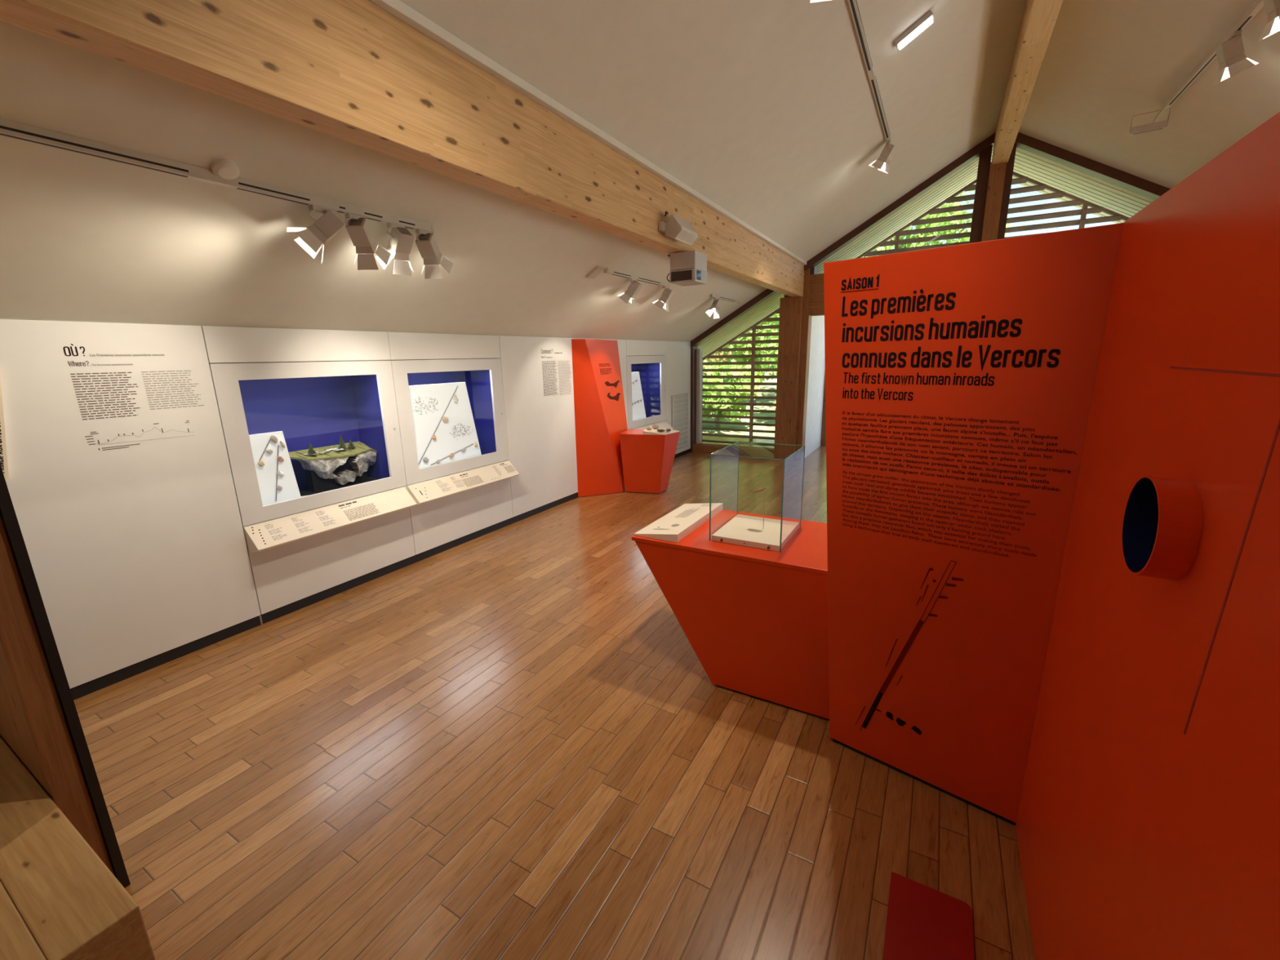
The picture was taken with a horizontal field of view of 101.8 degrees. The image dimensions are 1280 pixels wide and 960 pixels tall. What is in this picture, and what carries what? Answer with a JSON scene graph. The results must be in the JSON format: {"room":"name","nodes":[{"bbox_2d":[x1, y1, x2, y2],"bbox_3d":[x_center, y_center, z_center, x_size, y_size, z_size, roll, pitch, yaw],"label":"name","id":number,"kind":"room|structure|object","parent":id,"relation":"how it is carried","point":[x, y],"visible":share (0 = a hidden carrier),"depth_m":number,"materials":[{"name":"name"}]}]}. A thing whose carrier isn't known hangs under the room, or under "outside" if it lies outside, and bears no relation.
{"room":"museum","nodes":[
{"label":"museum","id":0,"kind":"room"},
{"bbox_2d":[0,319,260,688],"bbox_3d":[-2.676,0.112,2.622,0.023,1.747,1.077,6,15,29],"label":"wall","id":1,"kind":"structure","parent":0,"point":[120,485],"depth_m":2.65,"materials":[{"name":"white paint"}]},
{"bbox_2d":[0,376,8,479],"bbox_3d":[-2.852,-0.229,2.189,0.025,0.492,0.300,6,15,29],"label":"panel","id":2,"kind":"object","parent":1,"relation":"attached to","point":[3,455],"visible":0.84,"depth_m":2.28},
{"bbox_2d":[70,372,139,419],"bbox_3d":[-2.628,-0.419,2.578,0.001,0.219,0.231,6,15,29],"label":"print","id":3,"kind":"object","parent":1,"relation":"attached to","point":[109,372],"depth_m":2.56},
{"bbox_2d":[141,370,204,409],"bbox_3d":[-2.501,-0.486,2.793,0.001,0.194,0.235,6,15,29],"label":"print","id":4,"kind":"object","parent":1,"relation":"attached to","point":[166,371],"depth_m":2.78},
{"bbox_2d":[200,325,415,614],"bbox_3d":[-2.324,-0.143,3.665,0.474,1.747,1.131,6,15,29],"label":"display case","id":5,"kind":"object","parent":1,"relation":"attached to","point":[317,403],"depth_m":3.61,"materials":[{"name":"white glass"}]},
{"bbox_2d":[248,431,301,506],"bbox_3d":[-2.361,-0.054,3.340,0.020,0.495,0.294,6,15,29],"label":"display board","id":6,"kind":"object","parent":5,"relation":"on","point":[268,478],"visible":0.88,"depth_m":3.34,"materials":[{"name":"white"}]},
{"bbox_2d":[257,460,264,466],"bbox_3d":[-2.377,-0.103,3.267,0.015,0.042,0.036,9,17,38],"label":"flake","id":7,"kind":"object","parent":6,"relation":"attached to","point":[260,463],"visible":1,"depth_m":3.26,"materials":[{"name":"yellow stone"}]},
{"bbox_2d":[266,448,272,453],"bbox_3d":[-2.350,-0.181,3.301,0.014,0.039,0.039,6,15,29],"label":"flake","id":8,"kind":"object","parent":6,"relation":"attached to","point":[268,451],"visible":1,"depth_m":3.30,"materials":[{"name":"beige stone"}]},
{"bbox_2d":[270,435,277,443],"bbox_3d":[-2.332,-0.260,3.317,0.012,0.058,0.041,6,15,29],"label":"flake","id":9,"kind":"object","parent":6,"relation":"attached to","point":[273,438],"visible":1,"depth_m":3.31,"materials":[{"name":"beige stone"}]},
{"bbox_2d":[276,485,282,490],"bbox_3d":[-2.336,0.052,3.372,0.011,0.037,0.036,6,15,29],"label":"flake","id":10,"kind":"object","parent":6,"relation":"attached to","point":[278,487],"visible":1,"depth_m":3.37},
{"bbox_2d":[277,456,284,462],"bbox_3d":[-2.321,-0.135,3.363,0.012,0.042,0.035,6,15,29],"label":"flake","id":11,"kind":"object","parent":6,"relation":"attached to","point":[280,458],"visible":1,"depth_m":3.36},
{"bbox_2d":[280,440,284,448],"bbox_3d":[-2.309,-0.229,3.363,0.018,0.051,0.024,6,15,29],"label":"flake","id":12,"kind":"object","parent":6,"relation":"attached to","point":[282,443],"visible":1,"depth_m":3.36,"materials":[{"name":"beige stone"}]},
{"bbox_2d":[288,435,377,492],"bbox_3d":[-2.301,-0.133,3.887,0.210,0.394,0.660,6,15,29],"label":"model","id":13,"kind":"object","parent":5,"relation":"on","point":[329,467],"visible":0.98,"depth_m":3.89},
{"bbox_2d":[244,487,417,552],"bbox_3d":[-2.063,0.256,3.600,0.125,0.164,1.109,6,15,29],"label":"ledge","id":14,"kind":"object","parent":1,"relation":"attached to","point":[277,532],"visible":1,"depth_m":3.49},
{"bbox_2d":[268,527,281,534],"bbox_3d":[-2.270,0.319,3.247,0.022,0.022,0.079,6,15,29],"label":"print","id":15,"kind":"object","parent":14,"relation":"attached to","point":[272,531],"depth_m":3.24},
{"bbox_2d":[271,533,286,540],"bbox_3d":[-2.240,0.352,3.241,0.022,0.022,0.084,6,15,29],"label":"print","id":16,"kind":"object","parent":14,"relation":"attached to","point":[274,536],"depth_m":3.24},
{"bbox_2d":[297,526,312,533],"bbox_3d":[-2.166,0.321,3.369,0.022,0.022,0.078,6,15,29],"label":"print","id":17,"kind":"object","parent":14,"relation":"attached to","point":[300,529],"depth_m":3.37},
{"bbox_2d":[343,502,379,520],"bbox_3d":[-1.979,0.225,3.708,0.064,0.063,0.230,6,15,29],"label":"print","id":18,"kind":"object","parent":14,"relation":"attached to","point":[359,511],"depth_m":3.70,"materials":[{"name":"grey paper"}]},
{"bbox_2d":[70,448,689,700],"bbox_3d":[-1.054,0.300,5.612,0.044,0.066,7.650,6,15,29],"label":"baseboard","id":19,"kind":"structure","parent":1,"relation":"attached to","point":[86,688],"depth_m":3.37,"materials":[{"name":"black paint"}]},
{"bbox_2d":[0,0,1026,342],"bbox_3d":[-0.509,-1.900,2.992,4.850,2.958,10.950,6,15,29],"label":"ceiling","id":20,"kind":"structure","parent":0,"point":[766,110],"depth_m":2.86,"materials":[{"name":"paint"}]},
{"bbox_2d":[0,118,434,232],"bbox_3d":[-2.258,-1.005,1.216,0.040,0.044,4.266,6,15,29],"label":"track","id":21,"kind":"object","parent":20,"relation":"attached to","point":[8,128],"visible":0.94,"depth_m":2.00,"materials":[{"name":"white metal"}]},
{"bbox_2d":[286,204,345,264],"bbox_3d":[-1.549,-1.176,2.499,0.242,0.249,0.173,-10,16,-33],"label":"track spotlight","id":22,"kind":"object","parent":21,"relation":"hanging from","point":[311,238],"visible":1,"depth_m":2.47,"materials":[{"name":"beige metal"}]},
{"bbox_2d":[345,213,391,270],"bbox_3d":[-1.427,-1.227,2.712,0.173,0.252,0.245,-2,13,-4],"label":"track spotlight","id":23,"kind":"object","parent":21,"relation":"hanging from","point":[360,232],"visible":1,"depth_m":2.68,"materials":[{"name":"beige metal"}]},
{"bbox_2d":[375,222,414,275],"bbox_3d":[-1.347,-1.271,2.894,0.235,0.253,0.173,9,17,37],"label":"track spotlight","id":24,"kind":"object","parent":21,"relation":"hanging from","point":[401,240],"visible":1,"depth_m":2.85,"materials":[{"name":"beige metal"}]},
{"bbox_2d":[415,229,453,279],"bbox_3d":[-1.222,-1.314,3.058,0.173,0.252,0.249,-1,13,1],"label":"track spotlight","id":25,"kind":"object","parent":21,"relation":"hanging from","point":[427,245],"visible":1,"depth_m":3.02,"materials":[{"name":"beige metal"}]},
{"bbox_2d":[210,158,239,179],"bbox_3d":[-1.683,-1.260,2.114,0.089,0.061,0.096,6,15,29],"label":"smoke detector","id":26,"kind":"object","parent":20,"relation":"attached to","point":[227,169],"visible":1,"depth_m":2.10,"materials":[{"name":"paint"}]},
{"bbox_2d":[586,266,604,279],"bbox_3d":[-0.386,-1.801,4.514,0.130,0.086,0.100,6,15,29],"label":"junction box","id":27,"kind":"object","parent":20,"relation":"attached to","point":[597,270],"visible":1,"depth_m":4.50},
{"bbox_2d":[603,267,669,286],"bbox_3d":[-0.003,-1.968,5.078,0.040,0.044,1.216,6,15,29],"label":"track","id":28,"kind":"object","parent":20,"relation":"attached to","point":[608,270],"visible":0.91,"depth_m":4.96,"materials":[{"name":"white metal"}]},
{"bbox_2d":[617,278,642,307],"bbox_3d":[-0.096,-1.804,5.034,0.231,0.254,0.176,4,14,21],"label":"track spotlight","id":29,"kind":"object","parent":28,"relation":"attached to","point":[635,286],"visible":1,"depth_m":4.99,"materials":[{"name":"beige metal"}]},
{"bbox_2d":[652,285,674,311],"bbox_3d":[0.251,-1.951,5.624,0.221,0.254,0.176,4,14,21],"label":"track spotlight","id":30,"kind":"object","parent":28,"relation":"hanging from","point":[663,302],"visible":1,"depth_m":5.58,"materials":[{"name":"beige metal"}]},
{"bbox_2d":[709,293,740,303],"bbox_3d":[1.173,-2.470,7.092,0.040,0.044,1.086,6,15,29],"label":"track","id":31,"kind":"object","parent":20,"relation":"attached to","point":[713,295],"visible":1,"depth_m":7.02,"materials":[{"name":"white metal"}]},
{"bbox_2d":[705,297,722,318],"bbox_3d":[0.973,-2.247,6.807,0.224,0.254,0.173,-12,17,-39],"label":"track spotlight","id":32,"kind":"object","parent":31,"relation":"hanging from","point":[715,307],"visible":1,"depth_m":6.80,"materials":[{"name":"beige metal"}]},
{"bbox_2d":[847,0,891,142],"bbox_3d":[0.608,-2.426,1.913,0.040,0.044,6.866,6,15,29],"label":"track","id":33,"kind":"object","parent":20,"relation":"attached to","point":[854,6],"visible":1,"depth_m":3.49,"materials":[{"name":"white metal"}]},
{"bbox_2d":[809,0,832,3],"bbox_3d":[0.831,-2.403,2.415,0.172,0.246,0.184,6,15,29],"label":"track spotlight","id":34,"kind":"object","parent":33,"relation":"hanging from","point":[811,1],"visible":1,"depth_m":2.52,"materials":[{"name":"beige"}]},
{"bbox_2d":[869,140,897,173],"bbox_3d":[2.284,-3.016,4.892,0.218,0.254,0.173,12,18,43],"label":"track spotlight","id":35,"kind":"object","parent":33,"relation":"hanging from","point":[882,162],"visible":1,"depth_m":4.85,"materials":[{"name":"beige metal"}]},
{"bbox_2d":[894,9,933,49],"bbox_3d":[1.798,-2.946,3.416,0.216,0.153,0.070,6,15,29],"label":"emergency light","id":36,"kind":"object","parent":20,"relation":"attached to","point":[926,20],"visible":1,"depth_m":3.40,"materials":[{"name":"white plastic"}]},
{"bbox_2d":[73,432,1035,959],"bbox_3d":[2.183,0.872,3.325,9.650,0.120,13.000,6,15,29],"label":"floor","id":37,"kind":"structure","parent":0,"point":[509,742],"depth_m":2.00,"materials":[{"name":"brown wood"}]},
{"bbox_2d":[0,514,115,875],"bbox_3d":[-2.197,0.546,1.741,1.200,1.420,0.067,6,15,29],"label":"wooden panel","id":38,"kind":"object","parent":37,"relation":"on","point":[33,726],"visible":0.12,"depth_m":1.47,"materials":[{"name":"brown wood"}]},
{"bbox_2d":[0,464,130,888],"bbox_3d":[-2.285,0.525,1.841,1.485,1.420,0.022,6,15,29],"label":"trim","id":39,"kind":"structure","parent":37,"relation":"on","point":[7,513],"depth_m":1.47,"materials":[{"name":"black paint"}]},
{"bbox_2d":[0,737,155,959],"bbox_3d":[-2.184,1.163,1.350,1.920,0.400,0.836,6,15,29],"label":"wooden bench","id":40,"kind":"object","parent":37,"relation":"on","point":[59,900],"depth_m":1.23,"materials":[{"name":"brown wood"}]},
{"bbox_2d":[571,338,627,497],"bbox_3d":[-0.349,-0.757,6.239,0.358,1.794,0.972,6,15,29],"label":"panel","id":41,"kind":"object","parent":37,"relation":"on","point":[600,414],"visible":0.99,"depth_m":6.09,"materials":[{"name":"laminate"}]},
{"bbox_2d":[599,363,610,374],"bbox_3d":[-0.359,-1.344,6.277,0.020,0.122,0.564,4,14,22],"label":"print","id":42,"kind":"object","parent":41,"relation":"attached to","point":[604,368],"depth_m":6.15,"materials":[{"name":"brown"}]},
{"bbox_2d":[619,428,679,493],"bbox_3d":[0.080,-0.224,6.325,0.720,0.712,0.457,6,15,29],"label":"pedestal","id":43,"kind":"object","parent":37,"relation":"on","point":[647,460],"depth_m":6.17,"materials":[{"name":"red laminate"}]},
{"bbox_2d":[642,426,679,435],"bbox_3d":[0.219,-0.583,6.184,0.405,0.044,0.378,6,15,29],"label":"tray","id":44,"kind":"object","parent":43,"relation":"on","point":[653,431],"visible":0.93,"depth_m":6.10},
{"bbox_2d":[652,424,659,428],"bbox_3d":[0.190,-0.648,6.300,0.093,0.054,0.075,6,15,29],"label":"stone","id":45,"kind":"object","parent":44,"relation":"on","point":[654,426],"visible":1,"depth_m":6.28,"materials":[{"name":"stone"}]},
{"bbox_2d":[631,509,829,719],"bbox_3d":[0.791,0.640,2.620,1.534,0.713,0.651,6,15,29],"label":"pedestal","id":46,"kind":"object","parent":37,"relation":"on","point":[755,620],"depth_m":2.42,"materials":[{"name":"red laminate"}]},
{"bbox_2d":[634,502,723,542],"bbox_3d":[0.227,0.208,2.848,0.246,0.043,0.615,6,15,29],"label":"wedge","id":47,"kind":"object","parent":46,"relation":"on","point":[677,524],"visible":0.98,"depth_m":2.76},
{"bbox_2d":[675,503,713,517],"bbox_3d":[0.302,0.172,2.961,0.095,0.016,0.305,10,17,39],"label":"print","id":48,"kind":"object","parent":47,"relation":"on","point":[695,510],"depth_m":2.95},
{"bbox_2d":[711,514,799,551],"bbox_3d":[0.588,0.261,2.630,0.333,0.028,0.398,6,15,29],"label":"plinth","id":49,"kind":"object","parent":46,"relation":"on","point":[741,530],"visible":1,"depth_m":2.58,"materials":[{"name":"white paint"}]},
{"bbox_2d":[751,487,765,525],"bbox_3d":[0.593,0.140,2.610,0.070,0.216,0.041,6,15,29],"label":"flake","id":50,"kind":"object","parent":49,"relation":"on","point":[762,488],"visible":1,"depth_m":2.58,"materials":[{"name":"brown stone"}]},
{"bbox_2d":[709,441,804,552],"bbox_3d":[0.587,0.062,2.588,0.351,0.432,0.403,6,15,29],"label":"glass cover","id":51,"kind":"object","parent":46,"relation":"on","point":[802,446],"visible":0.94,"depth_m":2.49,"materials":[{"name":"clear glass"}]},
{"bbox_2d":[773,296,803,461],"bbox_3d":[2.261,-1.496,7.872,0.308,2.385,0.290,6,15,29],"label":"column","id":52,"kind":"structure","parent":37,"relation":"on","point":[790,308],"depth_m":7.73,"materials":[{"name":"brown wood"}]},
{"bbox_2d":[0,0,804,297],"bbox_3d":[-0.344,-1.721,2.970,0.145,0.421,10.600,6,15,29],"label":"beam","id":53,"kind":"structure","parent":52,"relation":"on","point":[354,72],"depth_m":1.90,"materials":[{"name":"brown wood"}]},
{"bbox_2d":[368,0,806,265],"bbox_3d":[-0.283,-1.936,2.881,0.065,0.036,10.600,6,15,29],"label":"trim","id":54,"kind":"structure","parent":53,"relation":"attached to","point":[397,8],"depth_m":2.47,"materials":[{"name":"paint"}]},
{"bbox_2d":[658,210,697,245],"bbox_3d":[0.281,-1.817,3.754,0.164,0.191,0.340,6,15,29],"label":"wall speaker","id":55,"kind":"object","parent":53,"relation":"attached to","point":[677,228],"visible":1,"depth_m":3.67,"materials":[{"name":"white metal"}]},
{"bbox_2d":[675,226,697,245],"bbox_3d":[0.338,-1.760,3.753,0.054,0.077,0.280,6,15,29],"label":"grille","id":56,"kind":"object","parent":55,"relation":"attached to","point":[685,234],"depth_m":3.73,"materials":[{"name":"white plastic"}]},
{"bbox_2d":[666,250,707,286],"bbox_3d":[0.364,-1.684,4.156,0.286,0.226,0.274,6,15,29],"label":"projector","id":57,"kind":"object","parent":53,"relation":"hanging from","point":[689,268],"visible":1,"depth_m":4.04,"materials":[{"name":"white plastic"}]},
{"bbox_2d":[671,270,692,281],"bbox_3d":[0.321,-1.587,4.045,0.178,0.070,0.003,6,15,29],"label":"vent grille","id":58,"kind":"object","parent":57,"relation":"attached to","point":[676,275],"depth_m":4.04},
{"bbox_2d":[784,267,812,460],"bbox_3d":[2.329,-1.697,7.812,0.365,2.800,0.200,6,15,29],"label":"column","id":59,"kind":"structure","parent":37,"relation":"on","point":[806,331],"depth_m":7.69,"materials":[{"name":"brown wood"}]},
{"bbox_2d":[882,871,974,959],"bbox_3d":[0.771,1.291,1.394,0.214,0.012,0.450,6,15,29],"label":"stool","id":60,"kind":"object","parent":37,"relation":"on","point":[923,922],"visible":1,"depth_m":1.48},
{"bbox_2d":[823,111,1279,959],"bbox_3d":[0.966,0.346,1.246,0.649,1.912,1.729,-1,13,2],"label":"wall","id":61,"kind":"structure","parent":37,"relation":"on","point":[1053,459],"depth_m":1.32,"materials":[{"name":"paint"}]},
{"bbox_2d":[498,335,690,516],"bbox_3d":[-0.229,-0.933,6.812,0.023,1.747,4.297,6,15,29],"label":"wall","id":62,"kind":"structure","parent":0,"point":[537,372],"depth_m":5.48,"materials":[{"name":"grey paint"}]},
{"bbox_2d":[208,355,658,364],"bbox_3d":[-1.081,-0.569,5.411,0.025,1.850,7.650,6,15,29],"label":"trim","id":63,"kind":"structure","parent":62,"relation":"attached to","point":[641,355],"depth_m":3.59,"materials":[{"name":"black paint"}]},
{"bbox_2d":[386,332,513,555],"bbox_3d":[-1.764,-0.383,4.624,0.474,1.747,1.134,6,15,29],"label":"display case","id":64,"kind":"object","parent":62,"relation":"attached to","point":[439,522],"depth_m":4.55,"materials":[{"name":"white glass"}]},
{"bbox_2d":[408,382,481,469],"bbox_3d":[-1.685,-0.450,4.441,0.020,0.730,0.826,6,15,29],"label":"display board","id":65,"kind":"object","parent":64,"relation":"on","point":[429,403],"visible":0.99,"depth_m":4.43,"materials":[{"name":"white painted board"},{"name":"stone"},{"name":"black ink"}]},
{"bbox_2d":[422,457,428,462],"bbox_3d":[-1.771,-0.166,4.307,0.014,0.052,0.058,6,15,29],"label":"flake","id":66,"kind":"object","parent":65,"relation":"attached to","point":[425,460],"visible":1,"depth_m":4.30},
{"bbox_2d":[442,416,448,422],"bbox_3d":[-1.659,-0.518,4.437,0.012,0.054,0.063,6,15,29],"label":"flake","id":67,"kind":"object","parent":65,"relation":"attached to","point":[445,419],"visible":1,"depth_m":4.43,"materials":[{"name":"beige stone"}]},
{"bbox_2d":[453,394,457,403],"bbox_3d":[-1.598,-0.705,4.511,0.012,0.078,0.052,6,15,29],"label":"flake","id":68,"kind":"object","parent":65,"relation":"attached to","point":[455,397],"visible":1,"depth_m":4.51,"materials":[{"name":"beige stone"}]},
{"bbox_2d":[407,460,519,504],"bbox_3d":[-1.498,0.015,4.569,0.125,0.164,1.131,6,15,29],"label":"ledge","id":69,"kind":"object","parent":62,"relation":"attached to","point":[435,489],"visible":0.98,"depth_m":4.47,"materials":[{"name":"white plastic"}]},
{"bbox_2d":[462,475,483,486],"bbox_3d":[-1.468,0.008,4.582,0.058,0.057,0.195,6,15,29],"label":"print","id":70,"kind":"object","parent":69,"relation":"attached to","point":[468,480],"depth_m":4.58,"materials":[{"name":"grey paper"}]},
{"bbox_2d":[542,360,558,395],"bbox_3d":[-0.944,-1.071,5.476,0.001,0.350,0.238,6,15,29],"label":"print","id":71,"kind":"object","parent":62,"relation":"attached to","point":[547,361],"depth_m":5.46},
{"bbox_2d":[557,360,571,395],"bbox_3d":[-0.818,-1.118,5.692,0.001,0.361,0.225,6,15,29],"label":"print","id":72,"kind":"object","parent":62,"relation":"attached to","point":[557,361],"depth_m":5.68},
{"bbox_2d":[626,339,666,429],"bbox_3d":[-0.087,-1.099,7.495,0.474,1.747,1.118,6,15,29],"label":"wall showcase","id":73,"kind":"structure","parent":62,"relation":"attached to","point":[651,369],"depth_m":7.65,"materials":[{"name":"paint"}]},
{"bbox_2d":[631,371,646,420],"bbox_3d":[-0.059,-1.139,7.237,0.020,0.714,0.600,6,15,29],"label":"display board","id":74,"kind":"object","parent":73,"relation":"on","point":[638,409],"visible":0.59,"depth_m":7.26,"materials":[{"name":"white"}]},
{"bbox_2d":[635,420,673,430],"bbox_3d":[0.179,-0.701,7.439,0.125,0.164,1.116,6,15,29],"label":"ledge","id":75,"kind":"object","parent":73,"relation":"attached to","point":[664,424],"visible":0.36,"depth_m":7.72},
{"bbox_2d":[671,392,688,449],"bbox_3d":[0.645,-0.934,8.328,0.033,0.865,0.590,6,15,29],"label":"air vent","id":76,"kind":"object","parent":62,"relation":"in","point":[679,402],"visible":0.84,"depth_m":8.34,"materials":[{"name":"white metal"}]},
{"bbox_2d":[689,346,697,452],"bbox_3d":[0.883,-1.372,8.734,0.090,1.800,0.205,6,15,29],"label":"trim","id":77,"kind":"structure","parent":62,"relation":"attached to","point":[693,349],"depth_m":8.66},
{"bbox_2d":[696,348,702,443],"bbox_3d":[1.002,-1.403,8.790,0.057,1.570,0.120,6,15,29],"label":"trim","id":78,"kind":"structure","parent":62,"relation":"attached to","point":[699,352],"depth_m":8.74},
{"bbox_2d":[692,443,773,458],"bbox_3d":[1.538,-0.489,8.575,1.435,0.130,0.200,6,15,29],"label":"trim","id":79,"kind":"structure","parent":62,"relation":"attached to","point":[753,451],"depth_m":8.48,"materials":[{"name":"brown wood"}]},
{"bbox_2d":[689,132,1170,347],"bbox_3d":[4.247,-2.918,6.328,7.950,2.399,0.160,6,15,29],"label":"trim","id":80,"kind":"structure","parent":62,"relation":"attached to","point":[1131,182],"depth_m":6.20,"materials":[{"name":"wood"}]},
{"bbox_2d":[804,315,825,457],"bbox_3d":[2.766,-1.688,8.498,0.263,2.450,1.375,6,15,29],"label":"wall","id":81,"kind":"structure","parent":0,"point":[817,358],"depth_m":8.35,"materials":[{"name":"white paint"}]},
{"bbox_2d":[820,373,826,445],"bbox_3d":[5.820,-1.517,7.512,6.037,2.450,0.100,6,15,29],"label":"door","id":82,"kind":"structure","parent":81,"relation":"in","point":[823,442],"depth_m":9.11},
{"bbox_2d":[696,146,1154,360],"bbox_3d":[4.116,-2.662,7.384,9.900,3.236,1.376,6,15,29],"label":"window blind","id":83,"kind":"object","parent":81,"relation":"attached to","point":[1112,197],"depth_m":6.76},
{"bbox_2d":[808,273,824,315],"bbox_3d":[5.078,-2.367,6.057,6.025,0.555,0.170,6,15,29],"label":"lintel","id":84,"kind":"object","parent":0,"point":[816,294],"visible":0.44,"depth_m":7.39,"materials":[{"name":"brown wood"}]},
{"bbox_2d":[809,266,817,274],"bbox_3d":[2.475,-2.975,7.425,0.055,0.100,0.170,6,15,29],"label":"trim","id":85,"kind":"structure","parent":84,"relation":"on","point":[813,269],"depth_m":7.36,"materials":[{"name":"grey metal"}]},
{"bbox_2d":[968,142,1016,243],"bbox_3d":[4.247,-3.345,6.299,0.355,1.270,0.170,6,15,29],"label":"trim","id":86,"kind":"structure","parent":84,"relation":"on","point":[984,159],"depth_m":6.22,"materials":[{"name":"brown wood"}]},
{"bbox_2d":[981,161,1007,241],"bbox_3d":[4.257,-3.236,6.293,0.160,1.060,0.215,6,15,29],"label":"column","id":87,"kind":"structure","parent":84,"relation":"on","point":[997,171],"depth_m":6.18,"materials":[{"name":"brown wood"}]},
{"bbox_2d":[991,0,1062,164],"bbox_3d":[1.600,-2.781,1.583,0.162,0.385,10.620,6,15,29],"label":"beam","id":88,"kind":"structure","parent":87,"relation":"on","point":[1040,16],"depth_m":4.10,"materials":[{"name":"brown wood"}]},
{"bbox_2d":[1017,0,1279,188],"bbox_3d":[3.401,-1.660,0.769,4.150,2.555,10.950,6,15,29],"label":"ceiling","id":89,"kind":"structure","parent":0,"point":[1105,64],"depth_m":4.06,"materials":[{"name":"paint"}]},
{"bbox_2d":[1161,0,1264,111],"bbox_3d":[3.202,-2.572,2.405,0.040,0.044,4.316,6,15,29],"label":"track","id":90,"kind":"object","parent":89,"relation":"attached to","point":[1255,8],"visible":1,"depth_m":3.49,"materials":[{"name":"white metal"}]},
{"bbox_2d":[1129,107,1170,135],"bbox_3d":[4.210,-2.960,4.301,0.231,0.157,0.106,9,17,37],"label":"floodlight","id":91,"kind":"object","parent":90,"relation":"hanging from","point":[1162,124],"visible":1,"depth_m":4.28,"materials":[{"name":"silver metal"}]},
{"bbox_2d":[1211,29,1258,86],"bbox_3d":[3.721,-2.632,3.254,0.203,0.256,0.208,6,15,29],"label":"track spotlight","id":92,"kind":"object","parent":90,"relation":"attached to","point":[1232,61],"visible":1,"depth_m":3.22,"materials":[{"name":"beige metal"}]},
{"bbox_2d":[1257,0,1279,41],"bbox_3d":[3.434,-2.510,2.762,0.202,0.255,0.202,6,15,29],"label":"track spotlight","id":93,"kind":"object","parent":90,"relation":"attached to","point":[1272,7],"visible":1,"depth_m":2.80,"materials":[{"name":"beige metal"}]},
{"bbox_3d":[5.438,-2.628,6.771,6.400,0.070,1.500,6,15,29],"label":"ceiling","id":94,"kind":"structure","parent":0,"visible":0},
{"bbox_2d":[854,179,976,258],"bbox_3d":[3.451,-3.316,6.990,1.957,1.154,0.072,6,15,29],"label":"screen","id":95,"kind":"object","parent":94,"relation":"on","point":[971,186],"visible":0.44,"depth_m":6.76,"materials":[{"name":"wood"}]},
{"label":"outside","id":96,"kind":"structure","parent":0,"visible":0},
{"bbox_2d":[702,351,777,436],"bbox_3d":[11.204,-4.105,19.323,44.000,2.354,26.000,6,15,29],"label":"lawn","id":97,"kind":"structure","parent":96,"point":[762,387],"depth_m":14.06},
{"bbox_2d":[702,351,729,361],"bbox_3d":[1.761,-5.908,22.137,4.100,4.000,3.000,6,15,29],"label":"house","id":98,"kind":"structure","parent":97,"relation":"on","point":[721,353],"depth_m":21.35,"materials":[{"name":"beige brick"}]},
{"bbox_2d":[702,360,763,427],"bbox_3d":[1.858,-2.020,12.499,2.252,1.696,2.368,6,15,29],"label":"tree","id":99,"kind":"object","parent":97,"relation":"on","point":[704,366],"visible":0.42,"depth_m":12.00,"materials":[{"name":"green plant"}]},
{"bbox_2d":[705,313,779,402],"bbox_3d":[3.375,-4.800,16.131,4.836,5.359,4.379,6,15,29],"label":"tree","id":100,"kind":"object","parent":97,"relation":"on","point":[758,331],"visible":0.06,"depth_m":15.86,"materials":[{"name":"green plant"}]},
{"bbox_2d":[760,320,779,387],"bbox_3d":[4.495,-2.907,12.826,3.117,3.160,2.942,6,15,29],"label":"tree","id":101,"kind":"object","parent":97,"relation":"on","point":[775,337],"visible":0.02,"depth_m":12.60,"materials":[{"name":"green plant"}]},
{"bbox_2d":[862,190,1009,257],"bbox_3d":[9.043,-5.923,16.829,4.418,6.998,4.808,6,15,29],"label":"tree","id":102,"kind":"object","parent":97,"relation":"on","point":[957,203],"visible":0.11,"depth_m":15.84,"materials":[{"name":"green plant"}]},
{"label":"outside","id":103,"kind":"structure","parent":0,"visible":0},
{"bbox_2d":[702,307,779,446],"bbox_3d":[1.625,-1.652,8.471,1.384,2.198,0.072,6,15,29],"label":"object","id":104,"kind":"object","parent":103,"point":[754,326],"visible":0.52,"depth_m":8.45,"materials":[{"name":"wood"}]},
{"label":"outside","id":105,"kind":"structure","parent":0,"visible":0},
{"bbox_2d":[1004,171,1129,238],"bbox_3d":[5.254,-3.131,5.983,1.937,1.143,0.072,6,15,29],"label":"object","id":106,"kind":"object","parent":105,"point":[1114,216],"visible":0.32,"depth_m":6.18,"materials":[{"name":"wood"}]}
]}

